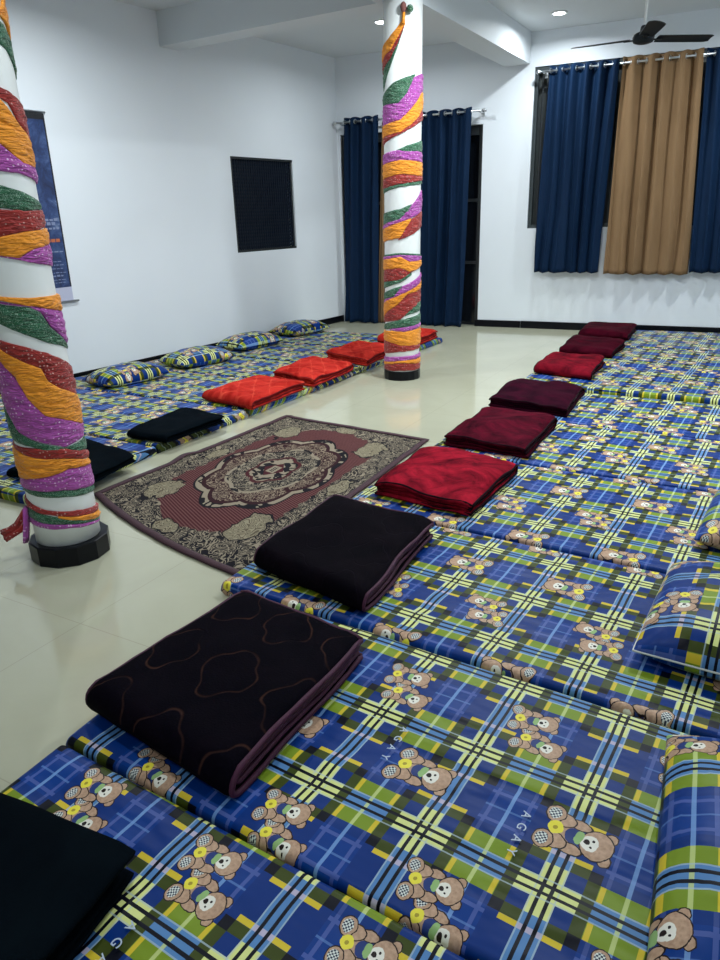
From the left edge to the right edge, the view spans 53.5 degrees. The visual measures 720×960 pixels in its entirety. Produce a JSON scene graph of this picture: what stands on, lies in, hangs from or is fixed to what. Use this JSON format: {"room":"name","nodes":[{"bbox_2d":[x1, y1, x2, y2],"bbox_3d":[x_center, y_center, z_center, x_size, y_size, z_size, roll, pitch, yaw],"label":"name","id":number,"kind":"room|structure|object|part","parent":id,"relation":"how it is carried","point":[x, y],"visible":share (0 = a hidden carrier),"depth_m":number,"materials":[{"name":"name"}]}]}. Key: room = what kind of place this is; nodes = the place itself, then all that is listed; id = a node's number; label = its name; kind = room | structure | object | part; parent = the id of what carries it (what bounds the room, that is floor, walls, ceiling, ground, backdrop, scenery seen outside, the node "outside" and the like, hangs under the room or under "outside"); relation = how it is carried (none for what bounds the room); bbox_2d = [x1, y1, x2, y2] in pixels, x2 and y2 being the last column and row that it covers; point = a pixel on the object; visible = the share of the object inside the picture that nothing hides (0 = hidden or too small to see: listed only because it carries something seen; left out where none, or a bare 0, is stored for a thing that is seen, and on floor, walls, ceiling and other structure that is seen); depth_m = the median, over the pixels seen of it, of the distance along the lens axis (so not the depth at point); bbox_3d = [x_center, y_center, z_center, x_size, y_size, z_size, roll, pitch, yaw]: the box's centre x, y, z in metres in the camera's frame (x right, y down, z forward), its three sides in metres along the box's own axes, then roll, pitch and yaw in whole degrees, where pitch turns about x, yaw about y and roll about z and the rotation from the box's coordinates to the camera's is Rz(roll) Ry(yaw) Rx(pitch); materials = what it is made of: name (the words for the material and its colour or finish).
{"room":"shared sleeping hall","nodes":[
{"label":"shared sleeping hall","id":0,"kind":"room"},
{"bbox_2d":[5,0,342,373],"bbox_3d":[-3.400,-2.116,5.326,0.220,3.240,10.900,12,24,32],"label":"wall","id":1,"kind":"structure","parent":0,"point":[143,135],"depth_m":7.19,"materials":[{"name":"white paint"}]},
{"bbox_2d":[24,109,78,302],"bbox_3d":[-2.871,-2.217,5.891,0.023,1.555,0.985,12,24,32],"label":"poster","id":2,"kind":"object","parent":1,"relation":"attached to","point":[46,189],"visible":0.4,"depth_m":6.15,"materials":[{"name":"blue paper"}]},
{"bbox_3d":[-2.904,-2.933,5.611,0.018,0.017,0.950,12,24,32],"label":"hanging rod","id":3,"kind":"part","parent":2,"relation":"part of","materials":[{"name":"silver metal"}]},
{"bbox_2d":[45,218,65,283],"bbox_3d":[-2.740,-1.972,6.178,0.035,0.541,0.384,9,23,27],"label":"print","id":4,"kind":"object","parent":2,"relation":"attached to","point":[53,225],"depth_m":6.29,"materials":[{"name":"blue paper"}]},
{"bbox_3d":[-2.848,-1.497,6.158,0.020,0.019,0.985,12,24,32],"label":"hanging rod","id":5,"kind":"part","parent":2,"relation":"part of","materials":[{"name":"silver metal"}]},
{"bbox_2d":[0,315,343,393],"bbox_3d":[-3.177,-0.664,5.930,0.012,0.085,10.600,12,24,32],"label":"baseboard","id":6,"kind":"structure","parent":1,"relation":"attached to","point":[336,319],"depth_m":7.44,"materials":[{"name":"black tile"}]},
{"bbox_2d":[230,156,296,252],"bbox_3d":[-1.149,-3.226,8.389,0.104,1.005,1.070,12,24,32],"label":"bulletin board","id":7,"kind":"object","parent":1,"relation":"in","point":[260,192],"depth_m":8.37,"materials":[{"name":"black fabric"}]},
{"bbox_2d":[156,0,382,50],"bbox_3d":[-0.819,-4.111,6.252,2.452,0.290,0.250,11,24,30],"label":"beam","id":8,"kind":"structure","parent":1,"relation":"attached to","point":[200,23],"depth_m":6.29,"materials":[{"name":"white paint"}]},
{"bbox_2d":[0,321,579,791],"bbox_3d":[-0.539,-0.211,4.769,7.800,0.100,11.800,9,23,27],"label":"floor","id":9,"kind":"structure","parent":0,"point":[62,630],"depth_m":3.02,"materials":[{"name":"beige tile"}]},
{"bbox_2d":[0,18,110,567],"bbox_3d":[-1.349,-1.052,2.734,0.342,2.940,0.345,9,23,27],"label":"pillar","id":10,"kind":"structure","parent":9,"relation":"on","point":[60,548],"depth_m":2.87,"materials":[{"name":"white paint"}]},
{"bbox_2d":[0,0,100,542],"bbox_3d":[-1.375,-0.819,2.799,0.328,2.261,0.361,9,23,27],"label":"wrap","id":11,"kind":"object","parent":10,"relation":"attached to","point":[41,401],"visible":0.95,"depth_m":2.85,"materials":[{"name":"multicoloured fabric"}]},
{"bbox_3d":[-1.210,0.156,3.150,0.078,0.085,0.251,5,21,17],"label":"orange sash","id":12,"kind":"part","parent":11,"relation":"part of","materials":[{"name":"orange fabric"}]},
{"bbox_2d":[0,421,156,504],"bbox_3d":[-2.562,-0.215,4.701,2.484,0.067,0.946,9,23,27],"label":"mattress","id":13,"kind":"object","parent":9,"relation":"on","point":[11,489],"visible":0.33,"depth_m":4.42,"materials":[{"name":"fabric"}]},
{"bbox_2d":[6,438,135,482],"bbox_3d":[-1.637,-0.127,4.210,0.578,0.076,0.651,5,22,18],"label":"folded blanket","id":14,"kind":"object","parent":13,"relation":"on","point":[105,460],"visible":0.33,"depth_m":4.14,"materials":[{"name":"black fabric"}]},
{"bbox_2d":[0,389,249,452],"bbox_3d":[-2.082,-0.520,5.481,2.354,0.068,0.958,9,23,27],"label":"mattress","id":15,"kind":"object","parent":9,"relation":"on","point":[106,415],"visible":0.46,"depth_m":5.29,"materials":[{"name":"fabric"}]},
{"bbox_2d":[127,407,224,442],"bbox_3d":[-1.265,-0.383,4.880,0.463,0.070,0.647,9,23,27],"label":"folded blanket","id":16,"kind":"object","parent":15,"relation":"on","point":[179,423],"visible":1,"depth_m":4.78,"materials":[{"name":"black fabric"}]},
{"bbox_2d":[75,371,315,415],"bbox_3d":[-1.588,-0.807,6.215,2.286,0.067,0.876,9,23,27],"label":"mattress","id":17,"kind":"object","parent":9,"relation":"on","point":[174,386],"visible":0.38,"depth_m":6.06,"materials":[{"name":"fabric"}]},
{"bbox_2d":[82,361,169,387],"bbox_3d":[-2.085,-0.959,6.371,0.420,0.152,0.640,13,25,35],"label":"pillow","id":18,"kind":"object","parent":17,"relation":"on","point":[124,373],"visible":1,"depth_m":6.22,"materials":[{"name":"fabric"}]},
{"bbox_2d":[202,375,304,409],"bbox_3d":[-0.853,-0.718,5.698,0.584,0.104,0.789,9,23,27],"label":"folded blanket","id":19,"kind":"object","parent":17,"relation":"on","point":[253,392],"visible":1,"depth_m":5.54,"materials":[{"name":"red fabric"}]},
{"bbox_2d":[0,745,465,959],"bbox_3d":[-0.220,1.058,1.094,2.034,0.067,1.071,9,23,27],"label":"mattress","id":20,"kind":"object","parent":9,"relation":"on","point":[196,890],"visible":0.84,"depth_m":1.50,"materials":[{"name":"fabric"}]},
{"bbox_2d":[0,793,135,959],"bbox_3d":[-0.900,0.881,1.390,0.670,0.110,0.655,8,22,24],"label":"folded blanket","id":21,"kind":"object","parent":20,"relation":"on","point":[60,877],"visible":1,"depth_m":1.45,"materials":[{"name":"black fabric"}]},
{"bbox_2d":[149,357,361,390],"bbox_3d":[-1.142,-1.069,6.885,2.219,0.067,0.787,9,23,27],"label":"mattress","id":22,"kind":"object","parent":9,"relation":"on","point":[239,367],"visible":0.36,"depth_m":6.78,"materials":[{"name":"fabric"}]},
{"bbox_2d":[158,346,235,367],"bbox_3d":[-1.616,-1.240,7.087,0.420,0.152,0.640,17,27,40],"label":"pillow","id":23,"kind":"object","parent":22,"relation":"on","point":[196,356],"visible":1,"depth_m":6.94,"materials":[{"name":"fabric"}]},
{"bbox_2d":[272,356,353,386],"bbox_3d":[-0.431,-0.996,6.416,0.608,0.102,0.898,9,23,27],"label":"folded blanket","id":24,"kind":"object","parent":22,"relation":"on","point":[314,371],"visible":0.96,"depth_m":6.25,"materials":[{"name":"red fabric"}]},
{"bbox_2d":[94,415,428,574],"bbox_3d":[-0.517,-0.046,4.133,1.422,0.032,2.196,9,23,27],"label":"rug","id":25,"kind":"object","parent":9,"relation":"on","point":[214,505],"visible":0.93,"depth_m":3.98,"materials":[{"name":"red carpet"}]},
{"bbox_2d":[215,343,383,372],"bbox_3d":[-0.691,-1.334,7.557,2.174,0.070,0.886,9,23,27],"label":"mattress","id":26,"kind":"object","parent":9,"relation":"on","point":[291,352],"visible":0.42,"depth_m":7.50,"materials":[{"name":"fabric"}]},
{"bbox_2d":[216,331,283,350],"bbox_3d":[-1.214,-1.556,7.903,0.420,0.155,0.640,14,26,37],"label":"pillow","id":27,"kind":"object","parent":26,"relation":"on","point":[245,341],"visible":1,"depth_m":7.74,"materials":[{"name":"fabric"}]},
{"bbox_2d":[326,341,384,365],"bbox_3d":[0.022,-1.299,7.193,0.626,0.105,0.931,9,23,27],"label":"folded blanket","id":28,"kind":"object","parent":26,"relation":"on","point":[364,353],"visible":0.85,"depth_m":6.99,"materials":[{"name":"red fabric"}]},
{"bbox_2d":[273,331,442,350],"bbox_3d":[-0.204,-1.610,8.265,2.134,0.067,0.885,9,23,27],"label":"mattress","id":29,"kind":"object","parent":9,"relation":"on","point":[325,338],"visible":0.41,"depth_m":8.22,"materials":[{"name":"fabric"}]},
{"bbox_2d":[270,319,329,336],"bbox_3d":[-0.732,-1.873,8.720,0.420,0.151,0.640,14,26,37],"label":"pillow","id":30,"kind":"object","parent":29,"relation":"on","point":[301,327],"visible":1,"depth_m":8.55,"materials":[{"name":"fabric"}]},
{"bbox_2d":[377,328,437,344],"bbox_3d":[0.543,-1.627,8.024,0.574,0.112,0.795,9,23,27],"label":"folded blanket","id":31,"kind":"object","parent":29,"relation":"on","point":[427,334],"visible":0.38,"depth_m":7.90,"materials":[{"name":"red fabric"}]},
{"bbox_2d":[66,608,688,959],"bbox_3d":[0.217,0.755,1.874,2.014,0.067,0.978,9,23,27],"label":"mattress","id":32,"kind":"object","parent":9,"relation":"on","point":[485,814],"visible":0.59,"depth_m":1.73,"materials":[{"name":"fabric"}]},
{"bbox_2d":[85,590,363,797],"bbox_3d":[-0.389,0.576,2.161,0.606,0.116,0.769,9,23,27],"label":"folded blanket","id":33,"kind":"object","parent":32,"relation":"on","point":[219,696],"visible":1,"depth_m":2.03,"materials":[{"name":"black fabric"}]},
{"bbox_2d":[647,735,719,959],"bbox_3d":[0.829,0.779,1.443,0.420,0.168,0.740,8,22,24],"label":"pillow","id":34,"kind":"object","parent":32,"relation":"on","point":[685,907],"visible":1,"depth_m":1.41,"materials":[{"name":"fabric"}]},
{"bbox_2d":[383,0,422,380],"bbox_3d":[0.349,-2.312,5.987,0.339,2.940,0.326,9,23,27],"label":"pillar","id":35,"kind":"structure","parent":9,"relation":"on","point":[407,60],"depth_m":5.67,"materials":[{"name":"white paint"}]},
{"bbox_2d":[382,1,423,370],"bbox_3d":[0.355,-2.325,5.983,0.347,2.799,0.340,12,24,32],"label":"wrap","id":36,"kind":"object","parent":35,"relation":"attached to","point":[403,100],"visible":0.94,"depth_m":5.89,"materials":[{"name":"multicoloured fabric"}]},
{"bbox_3d":[0.237,-3.324,5.516,0.062,0.309,0.240,-19,27,-39],"label":"red sash","id":37,"kind":"part","parent":36,"relation":"part of","materials":[{"name":"red fabric"}]},
{"bbox_3d":[0.244,-3.244,5.529,0.200,0.403,0.045,15,26,38],"label":"green sash","id":38,"kind":"part","parent":36,"relation":"part of","materials":[{"name":"green fabric"}]},
{"bbox_3d":[0.239,-3.380,5.492,0.067,0.276,0.252,-20,27,-41],"label":"orange sash","id":39,"kind":"part","parent":36,"relation":"part of","materials":[{"name":"orange fabric"}]},
{"bbox_3d":[0.295,-1.706,6.128,0.297,0.155,0.104,16,27,39],"label":"green sash","id":40,"kind":"part","parent":36,"relation":"part of","materials":[{"name":"green fabric"}]},
{"bbox_3d":[0.374,-1.433,6.317,0.332,0.895,0.332,9,23,27],"label":"red sash","id":41,"kind":"part","parent":36,"relation":"part of","materials":[{"name":"red fabric"}]},
{"bbox_3d":[0.357,-2.115,6.064,0.320,0.420,0.324,9,23,27],"label":"green sash","id":42,"kind":"part","parent":36,"relation":"part of","materials":[{"name":"fabric"}]},
{"bbox_3d":[0.354,-2.509,5.915,0.332,0.980,0.326,9,23,27],"label":"red sash","id":43,"kind":"part","parent":36,"relation":"part of","materials":[{"name":"red fabric"}]},
{"bbox_3d":[0.377,-1.092,6.380,0.330,0.081,0.210,0,20,3],"label":"purple sash","id":44,"kind":"part","parent":36,"relation":"part of","materials":[{"name":"purple fabric"}]},
{"bbox_3d":[0.369,-1.627,6.245,0.338,1.238,0.337,9,23,27],"label":"orange sash","id":45,"kind":"part","parent":36,"relation":"part of","materials":[{"name":"orange fabric"}]},
{"bbox_3d":[0.372,-1.393,6.268,0.325,0.150,0.208,0,20,3],"label":"green sash","id":46,"kind":"part","parent":36,"relation":"part of","materials":[{"name":"green fabric"}]},
{"bbox_3d":[0.371,-1.585,6.261,0.324,0.255,0.326,9,23,27],"label":"green sash","id":47,"kind":"part","parent":36,"relation":"part of","materials":[{"name":"fabric"}]},
{"bbox_3d":[0.351,-2.412,5.891,0.321,0.098,0.203,0,20,4],"label":"green sash","id":48,"kind":"part","parent":36,"relation":"part of","materials":[{"name":"green fabric"}]},
{"bbox_3d":[0.343,-2.933,5.759,0.323,0.553,0.323,9,23,27],"label":"green sash","id":49,"kind":"part","parent":36,"relation":"part of","materials":[{"name":"green fabric"}]},
{"bbox_3d":[0.359,-2.275,6.002,0.342,1.994,0.334,9,23,27],"label":"purple sash","id":50,"kind":"part","parent":36,"relation":"part of","materials":[{"name":"purple fabric"}]},
{"bbox_3d":[0.347,-2.789,5.811,0.336,0.647,0.334,9,23,27],"label":"orange sash","id":51,"kind":"part","parent":36,"relation":"part of","materials":[{"name":"orange fabric"}]},
{"bbox_2d":[221,525,719,738],"bbox_3d":[0.594,0.459,2.641,2.188,0.067,0.912,11,24,30],"label":"mattress","id":52,"kind":"object","parent":9,"relation":"on","point":[571,625],"visible":0.57,"depth_m":2.52,"materials":[{"name":"fabric"}]},
{"bbox_2d":[253,494,433,611],"bbox_3d":[-0.058,0.263,2.980,0.618,0.114,0.854,9,23,27],"label":"folded blanket","id":53,"kind":"object","parent":52,"relation":"on","point":[350,552],"visible":1,"depth_m":2.85,"materials":[{"name":"black fabric"}]},
{"bbox_2d":[632,561,719,680],"bbox_3d":[1.230,0.434,2.333,0.508,0.172,0.668,11,24,30],"label":"pillow","id":54,"kind":"object","parent":52,"relation":"on","point":[681,627],"visible":1,"depth_m":2.21,"materials":[{"name":"fabric"}]},
{"bbox_2d":[353,463,719,573],"bbox_3d":[1.058,0.157,3.415,2.137,0.066,1.051,9,23,27],"label":"mattress","id":55,"kind":"object","parent":9,"relation":"on","point":[645,526],"visible":0.57,"depth_m":3.31,"materials":[{"name":"fabric"}]},
{"bbox_2d":[374,446,517,515],"bbox_3d":[0.455,-0.039,3.757,0.631,0.113,0.778,9,23,27],"label":"folded blanket","id":56,"kind":"object","parent":55,"relation":"on","point":[460,481],"visible":1,"depth_m":3.58,"materials":[{"name":"red fabric"}]},
{"bbox_2d":[694,490,719,548],"bbox_3d":[1.735,0.161,3.056,0.460,0.153,0.620,11,24,31],"label":"pillow","id":57,"kind":"object","parent":55,"relation":"on","point":[708,533],"visible":1,"depth_m":2.95,"materials":[{"name":"fabric"}]},
{"bbox_2d":[434,422,719,492],"bbox_3d":[1.535,-0.147,4.195,2.105,0.067,0.982,9,23,27],"label":"mattress","id":58,"kind":"object","parent":9,"relation":"on","point":[650,458],"visible":0.55,"depth_m":4.10,"materials":[{"name":"fabric"}]},
{"bbox_2d":[443,406,556,458],"bbox_3d":[0.904,-0.328,4.506,0.560,0.111,0.838,9,23,27],"label":"folded blanket","id":59,"kind":"object","parent":58,"relation":"on","point":[505,431],"visible":1,"depth_m":4.34,"materials":[{"name":"red fabric"}]},
{"bbox_2d":[525,365,719,404],"bbox_3d":[2.470,-0.781,5.826,2.204,0.067,1.013,9,23,27],"label":"mattress","id":60,"kind":"object","parent":9,"relation":"on","point":[672,385],"visible":0.7,"depth_m":5.76,"materials":[{"name":"fabric"}]},
{"bbox_2d":[533,352,604,379],"bbox_3d":[1.864,-1.031,6.324,0.542,0.105,0.817,9,23,27],"label":"folded blanket","id":61,"kind":"object","parent":60,"relation":"on","point":[581,366],"visible":1,"depth_m":6.12,"materials":[{"name":"red fabric"}]},
{"bbox_2d":[553,393,719,440],"bbox_3d":[1.977,-0.438,4.941,2.105,0.066,0.949,9,23,27],"label":"mattress","id":62,"kind":"object","parent":9,"relation":"on","point":[666,417],"visible":0.48,"depth_m":4.87,"materials":[{"name":"fabric"}]},
{"bbox_2d":[488,378,584,417],"bbox_3d":[1.331,-0.644,5.322,0.622,0.110,0.835,9,23,27],"label":"folded blanket","id":63,"kind":"object","parent":62,"relation":"on","point":[557,398],"visible":0.99,"depth_m":5.14,"materials":[{"name":"fabric"}]},
{"bbox_2d":[603,347,719,373],"bbox_3d":[2.942,-1.101,6.645,2.198,0.068,1.067,9,23,27],"label":"mattress","id":64,"kind":"object","parent":9,"relation":"on","point":[636,357],"visible":0.58,"depth_m":6.62,"materials":[{"name":"fabric"}]},
{"bbox_2d":[559,334,625,357],"bbox_3d":[2.314,-1.347,7.149,0.592,0.096,0.836,9,23,27],"label":"folded blanket","id":65,"kind":"object","parent":64,"relation":"on","point":[608,347],"visible":0.94,"depth_m":6.95,"materials":[{"name":"red fabric"}]},
{"bbox_2d":[624,330,719,351],"bbox_3d":[3.491,-1.469,7.589,2.200,0.069,1.272,9,23,27],"label":"mattress","id":66,"kind":"object","parent":9,"relation":"on","point":[696,341],"visible":0.54,"depth_m":7.53,"materials":[{"name":"fabric"}]},
{"bbox_2d":[578,321,637,340],"bbox_3d":[2.766,-1.679,7.997,0.585,0.102,0.782,9,23,27],"label":"folded blanket","id":67,"kind":"object","parent":66,"relation":"on","point":[624,331],"visible":0.94,"depth_m":7.81,"materials":[{"name":"red fabric"}]},
{"bbox_2d":[116,0,719,57],"bbox_3d":[-0.632,-3.349,3.602,7.800,0.120,11.800,9,23,27],"label":"ceiling","id":68,"kind":"structure","parent":0,"point":[358,35],"depth_m":7.35,"materials":[{"name":"white paint"}]},
{"bbox_2d":[373,19,382,23],"bbox_3d":[0.220,-4.678,7.298,0.170,0.012,0.170,9,23,27],"label":"recessed light","id":69,"kind":"object","parent":68,"relation":"in","point":[381,20],"visible":0.6,"depth_m":7.28,"materials":[{"name":"white plastic"}]},
{"bbox_2d":[551,10,567,15],"bbox_3d":[2.000,-4.681,7.163,0.170,0.012,0.170,9,23,27],"label":"recessed light","id":70,"kind":"object","parent":68,"relation":"in","point":[562,12],"visible":1,"depth_m":7.15,"materials":[{"name":"white plastic"}]},
{"bbox_2d":[571,0,713,48],"bbox_3d":[2.326,-3.861,5.730,1.154,0.565,0.821,3,21,12],"label":"ceiling fan","id":71,"kind":"object","parent":68,"relation":"hanging from","point":[647,33],"visible":1,"depth_m":5.95,"materials":[{"name":"black metal"}]},
{"bbox_3d":[2.070,-3.749,6.152,0.478,0.033,0.132,9,23,27],"label":"blade","id":72,"kind":"part","parent":71,"relation":"part of","materials":[{"name":"black paint"}]},
{"bbox_3d":[2.372,-3.723,5.969,0.176,0.137,0.176,9,23,27],"label":"motor","id":73,"kind":"part","parent":71,"relation":"part of","materials":[{"name":"black paint"}]},
{"bbox_3d":[2.313,-3.571,5.655,0.132,0.033,0.475,2,21,11],"label":"blade","id":74,"kind":"part","parent":71,"relation":"part of","materials":[{"name":"black paint"}]},
{"bbox_3d":[2.724,-3.714,6.007,0.475,0.033,0.132,-3,20,-3],"label":"blade","id":75,"kind":"part","parent":71,"relation":"part of","materials":[{"name":"black paint"}]},
{"bbox_2d":[334,8,719,327],"bbox_3d":[2.441,-3.422,8.373,6.500,3.240,0.220,8,22,24],"label":"wall","id":76,"kind":"structure","parent":0,"point":[455,75],"depth_m":8.43,"materials":[{"name":"white paint"}]},
{"bbox_2d":[333,108,486,127],"bbox_3d":[0.580,-4.411,8.712,2.000,0.080,0.144,8,22,24],"label":"curtain rod","id":77,"kind":"object","parent":76,"relation":"attached to","point":[482,111],"visible":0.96,"depth_m":8.50,"materials":[{"name":"silver metal"}]},
{"bbox_2d":[343,115,378,322],"bbox_3d":[0.006,-3.349,9.358,0.560,2.539,0.102,8,22,24],"label":"curtain","id":78,"kind":"object","parent":77,"relation":"hanging from","point":[360,138],"visible":1,"depth_m":9.33,"materials":[{"name":"blue fabric"}]},
{"bbox_2d":[378,124,384,322],"bbox_3d":[0.288,-3.302,9.320,0.165,2.466,0.052,9,23,27],"label":"curtain","id":79,"kind":"object","parent":77,"relation":"hanging from","point":[381,243],"visible":0.43,"depth_m":9.43,"materials":[{"name":"beige fabric"}]},
{"bbox_2d":[420,107,471,326],"bbox_3d":[0.973,-3.209,8.922,0.810,2.540,0.136,8,22,24],"label":"curtain","id":80,"kind":"object","parent":77,"relation":"hanging from","point":[445,139],"visible":0.77,"depth_m":8.85,"materials":[{"name":"blue fabric"}]},
{"bbox_2d":[341,125,482,322],"bbox_3d":[0.664,-3.240,9.296,1.888,2.355,0.090,8,22,24],"label":"door","id":81,"kind":"structure","parent":76,"relation":"in","point":[471,273],"depth_m":9.03,"materials":[{"name":"black"}]},
{"bbox_3d":[0.660,-3.570,9.185,1.776,0.036,0.024,8,22,24],"label":"cross rail","id":82,"kind":"part","parent":81,"relation":"part of","materials":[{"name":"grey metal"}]},
{"bbox_3d":[0.678,-3.231,9.328,1.778,2.274,0.010,8,22,24],"label":"pane","id":83,"kind":"part","parent":81,"relation":"part of","materials":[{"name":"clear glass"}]},
{"bbox_3d":[0.622,-4.256,8.889,1.776,0.044,0.030,8,22,24],"label":"head rail","id":84,"kind":"part","parent":81,"relation":"part of","materials":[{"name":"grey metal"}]},
{"bbox_3d":[0.680,-2.877,9.443,1.776,0.036,0.024,8,22,24],"label":"cross rail","id":85,"kind":"part","parent":81,"relation":"part of","materials":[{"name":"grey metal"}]},
{"bbox_2d":[371,0,531,66],"bbox_3d":[-0.838,-3.094,3.547,0.290,0.310,10.950,9,23,27],"label":"beam","id":86,"kind":"structure","parent":76,"relation":"attached to","point":[479,26],"depth_m":6.77,"materials":[{"name":"white paint"}]},
{"bbox_2d":[474,319,719,332],"bbox_3d":[3.329,-1.782,8.419,4.080,0.088,0.020,8,22,24],"label":"baseboard","id":87,"kind":"structure","parent":76,"relation":"attached to","point":[523,324],"depth_m":8.79,"materials":[{"name":"black tile"}]},
{"bbox_2d":[527,47,718,227],"bbox_3d":[3.299,-3.678,7.790,2.835,1.710,0.092,8,22,24],"label":"window","id":88,"kind":"structure","parent":76,"relation":"in","point":[541,83],"depth_m":8.19,"materials":[{"name":"grey glass"}]},
{"bbox_2d":[536,52,714,77],"bbox_3d":[3.195,-4.358,7.416,2.690,0.080,0.144,8,22,24],"label":"curtain rod","id":89,"kind":"object","parent":76,"relation":"attached to","point":[545,72],"visible":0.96,"depth_m":7.55,"materials":[{"name":"silver metal"}]},
{"bbox_2d":[534,58,619,272],"bbox_3d":[2.429,-3.485,8.095,0.779,2.196,0.130,9,23,27],"label":"curtain","id":90,"kind":"object","parent":89,"relation":"hanging from","point":[580,110],"visible":1,"depth_m":8.06,"materials":[{"name":"blue fabric"}]},
{"bbox_2d":[603,47,704,274],"bbox_3d":[3.204,-3.375,7.740,0.900,2.219,0.129,7,22,23],"label":"curtain","id":91,"kind":"object","parent":89,"relation":"hanging from","point":[651,209],"visible":1,"depth_m":7.73,"materials":[{"name":"beige fabric"}]},
{"bbox_2d":[689,47,719,273],"bbox_3d":[3.914,-3.285,7.420,0.833,2.194,0.114,8,22,24],"label":"curtain","id":92,"kind":"object","parent":89,"relation":"hanging from","point":[705,242],"visible":1,"depth_m":7.58,"materials":[{"name":"blue fabric"}]}
]}

